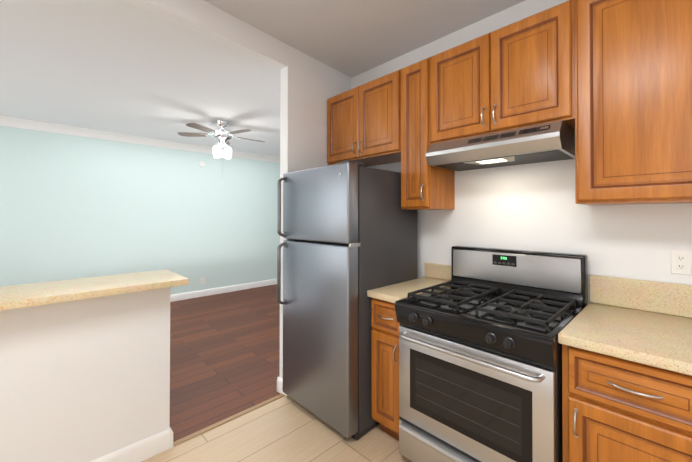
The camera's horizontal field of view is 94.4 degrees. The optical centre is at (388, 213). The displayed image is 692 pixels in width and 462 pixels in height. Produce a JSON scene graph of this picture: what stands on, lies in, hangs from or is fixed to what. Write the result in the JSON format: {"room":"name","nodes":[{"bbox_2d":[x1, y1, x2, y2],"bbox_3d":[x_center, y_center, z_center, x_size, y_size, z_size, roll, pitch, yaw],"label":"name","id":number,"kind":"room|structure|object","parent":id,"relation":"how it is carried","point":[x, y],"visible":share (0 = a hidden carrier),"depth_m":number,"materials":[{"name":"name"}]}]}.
{"room":"kitchen","nodes":[
{"label":"kitchen","id":0,"kind":"room"},
{"bbox_2d":[0,287,169,461],"bbox_3d":[-2.406,0.900,0.809,0.115,0.992,3.100,0,-1,42],"label":"wall","id":1,"kind":"structure","parent":0,"point":[85,380],"depth_m":1.64,"materials":[{"name":"white paint"}]},
{"bbox_2d":[0,269,188,310],"bbox_3d":[-2.387,0.384,0.838,0.480,0.036,3.140,0,-1,42],"label":"countertop","id":2,"kind":"structure","parent":1,"relation":"on","point":[29,295],"depth_m":1.62,"materials":[{"name":"stone"}]},
{"bbox_2d":[90,428,172,461],"bbox_3d":[-2.400,1.340,0.811,0.147,0.112,3.116,0,-1,42],"label":"baseboard","id":3,"kind":"structure","parent":1,"relation":"attached to","point":[148,447],"depth_m":1.81,"materials":[{"name":"white wood"}]},
{"bbox_2d":[0,125,279,294],"bbox_3d":[-3.744,0.064,5.077,0.120,2.740,7.840,0,-1,42],"label":"wall","id":4,"kind":"structure","parent":0,"point":[73,207],"depth_m":4.80,"materials":[{"name":"teal paint"}]},
{"bbox_2d":[0,115,279,162],"bbox_3d":[-3.669,-1.124,5.019,0.085,0.105,7.600,0,-1,42],"label":"crown molding","id":5,"kind":"structure","parent":4,"relation":"attached to","point":[47,127],"depth_m":4.65,"materials":[{"name":"white"}]},
{"bbox_2d":[199,161,204,166],"bbox_3d":[-3.245,-0.862,5.524,0.026,0.100,0.100,0,-1,42],"label":"detector","id":6,"kind":"object","parent":4,"relation":"attached to","point":[201,163],"visible":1,"depth_m":5.51,"materials":[{"name":"white plastic"}]},
{"bbox_2d":[200,277,204,283],"bbox_3d":[-3.239,1.168,5.527,0.007,0.116,0.072,0,-1,42],"label":"outlet","id":7,"kind":"object","parent":4,"relation":"attached to","point":[202,280],"visible":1,"depth_m":5.53,"materials":[{"name":"white plastic"}]},
{"bbox_2d":[170,278,276,301],"bbox_3d":[-3.694,1.377,5.020,0.016,0.112,7.600,0,-1,42],"label":"baseboard","id":8,"kind":"structure","parent":4,"relation":"attached to","point":[196,294],"depth_m":5.73,"materials":[{"name":"white wood"}]},
{"bbox_2d":[0,0,279,156],"bbox_3d":[-2.155,-1.304,3.644,4.417,0.230,7.840,0,-1,42],"label":"ceiling","id":9,"kind":"structure","parent":0,"point":[120,66],"depth_m":2.77,"materials":[{"name":"white paint"}]},
{"bbox_2d":[177,121,264,180],"bbox_3d":[-2.118,-0.793,4.117,1.028,0.779,1.017,0,-1,42],"label":"ceiling fan","id":10,"kind":"object","parent":9,"relation":"hanging from","point":[222,136],"visible":1,"depth_m":4.04,"materials":[{"name":"silver metal"}]},
{"bbox_2d":[124,0,287,68],"bbox_3d":[-1.952,-1.258,0.951,0.095,0.170,3.865,0,-1,35],"label":"header beam","id":11,"kind":"structure","parent":0,"point":[206,19],"depth_m":2.08,"materials":[{"name":"white paint"}]},
{"bbox_2d":[142,284,411,461],"bbox_3d":[-0.871,1.435,2.450,7.650,0.050,7.600,0,-1,42],"label":"floor","id":12,"kind":"structure","parent":0,"point":[224,355],"depth_m":2.44,"materials":[{"name":"brown wood"}]},
{"bbox_2d":[173,394,284,446],"bbox_3d":[-1.066,1.405,2.199,0.040,0.006,0.761,0,-1,42],"label":"trim","id":13,"kind":"structure","parent":12,"relation":"on","point":[199,432],"depth_m":2.15,"materials":[{"name":"brown wood"}]},
{"bbox_2d":[277,160,416,439],"bbox_3d":[-0.313,0.543,2.389,0.768,1.732,0.751,0,-1,42],"label":"fridge","id":14,"kind":"object","parent":12,"relation":"on","point":[350,227],"visible":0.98,"depth_m":2.08,"materials":[{"name":"grey metal"}]},
{"bbox_2d":[367,262,450,440],"bbox_3d":[0.175,0.891,2.142,0.277,1.032,0.650,0,-1,42],"label":"base cabinet","id":15,"kind":"object","parent":12,"relation":"on","point":[385,370],"visible":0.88,"depth_m":1.95,"materials":[{"name":"brown wood"}]},
{"bbox_2d":[395,246,587,461],"bbox_3d":[0.550,0.813,1.739,0.814,1.182,0.708,0,-1,42],"label":"range","id":16,"kind":"object","parent":12,"relation":"on","point":[480,363],"visible":1,"depth_m":1.56,"materials":[{"name":"silver metal"}]},
{"bbox_2d":[562,346,691,461],"bbox_3d":[1.076,0.960,1.343,0.474,0.881,0.618,0,-1,42],"label":"base cabinet","id":17,"kind":"object","parent":12,"relation":"on","point":[614,410],"depth_m":1.15,"materials":[{"name":"brown wood"}]},
{"bbox_2d":[558,302,691,377],"bbox_3d":[1.363,0.496,1.073,1.280,0.040,0.637,0,-1,42],"label":"countertop","id":18,"kind":"structure","parent":17,"relation":"on","point":[644,337],"depth_m":1.25,"materials":[{"name":"beige stone"}]},
{"bbox_2d":[280,45,350,377],"bbox_3d":[0.255,0.054,4.033,0.095,2.740,3.735,0,-1,35],"label":"wall","id":19,"kind":"structure","parent":0,"point":[309,86],"depth_m":2.61,"materials":[{"name":"white paint"}]},
{"bbox_2d":[276,376,287,396],"bbox_3d":[0.245,1.368,4.010,0.570,0.112,3.726,0,-1,42],"label":"baseboard","id":20,"kind":"structure","parent":19,"relation":"attached to","point":[279,388],"depth_m":2.50,"materials":[{"name":"white wood"}]},
{"bbox_2d":[204,0,524,77],"bbox_3d":[-0.695,-1.399,0.287,4.683,0.100,4.840,0,-1,42],"label":"ceiling","id":21,"kind":"structure","parent":0,"point":[350,38],"depth_m":2.21,"materials":[{"name":"white paint"}]},
{"bbox_2d":[351,0,691,303],"bbox_3d":[1.132,0.035,1.803,4.038,2.740,0.120,0,-1,42],"label":"wall","id":22,"kind":"structure","parent":0,"point":[532,207],"depth_m":1.93,"materials":[{"name":"white paint"}]},
{"bbox_2d":[327,69,400,166],"bbox_3d":[-0.141,-0.733,2.640,0.856,0.590,0.360,0,-1,42],"label":"upper cabinet","id":23,"kind":"object","parent":22,"relation":"attached to","point":[364,123],"visible":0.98,"depth_m":2.49,"materials":[{"name":"brown wood"}]},
{"bbox_2d":[401,57,454,209],"bbox_3d":[0.268,-0.531,2.266,0.248,1.000,0.360,0,-1,42],"label":"upper cabinet","id":24,"kind":"object","parent":22,"relation":"attached to","point":[425,185],"visible":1,"depth_m":2.15,"materials":[{"name":"brown wood"}]},
{"bbox_2d":[430,0,574,144],"bbox_3d":[0.669,-0.745,1.902,0.837,0.580,0.360,0,-1,42],"label":"upper cabinet","id":25,"kind":"object","parent":22,"relation":"attached to","point":[519,74],"visible":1,"depth_m":1.72,"materials":[{"name":"brown wood"}]},
{"bbox_2d":[426,120,574,170],"bbox_3d":[0.650,-0.376,1.898,0.770,0.148,0.386,0,-1,42],"label":"range hood","id":26,"kind":"object","parent":25,"relation":"attached to","point":[549,141],"visible":0.98,"depth_m":1.73,"materials":[{"name":"silver metal"}]},
{"bbox_2d":[574,0,691,204],"bbox_3d":[1.367,-0.545,1.266,1.046,0.990,0.360,0,-1,42],"label":"upper cabinet","id":27,"kind":"object","parent":22,"relation":"attached to","point":[633,101],"visible":1,"depth_m":1.36,"materials":[{"name":"brown wood"}]},
{"bbox_2d":[590,274,691,317],"bbox_3d":[1.570,0.403,1.301,1.280,0.149,0.021,0,-1,42],"label":"backsplash","id":28,"kind":"structure","parent":22,"relation":"attached to","point":[635,294],"depth_m":1.57,"materials":[{"name":"beige stone"}]},
{"bbox_2d":[671,249,691,274],"bbox_3d":[1.375,0.227,1.492,0.072,0.116,0.007,0,-1,42],"label":"electrical outlet","id":29,"kind":"object","parent":22,"relation":"attached to","point":[681,261],"visible":1,"depth_m":1.49,"materials":[{"name":"white plastic"}]}
]}

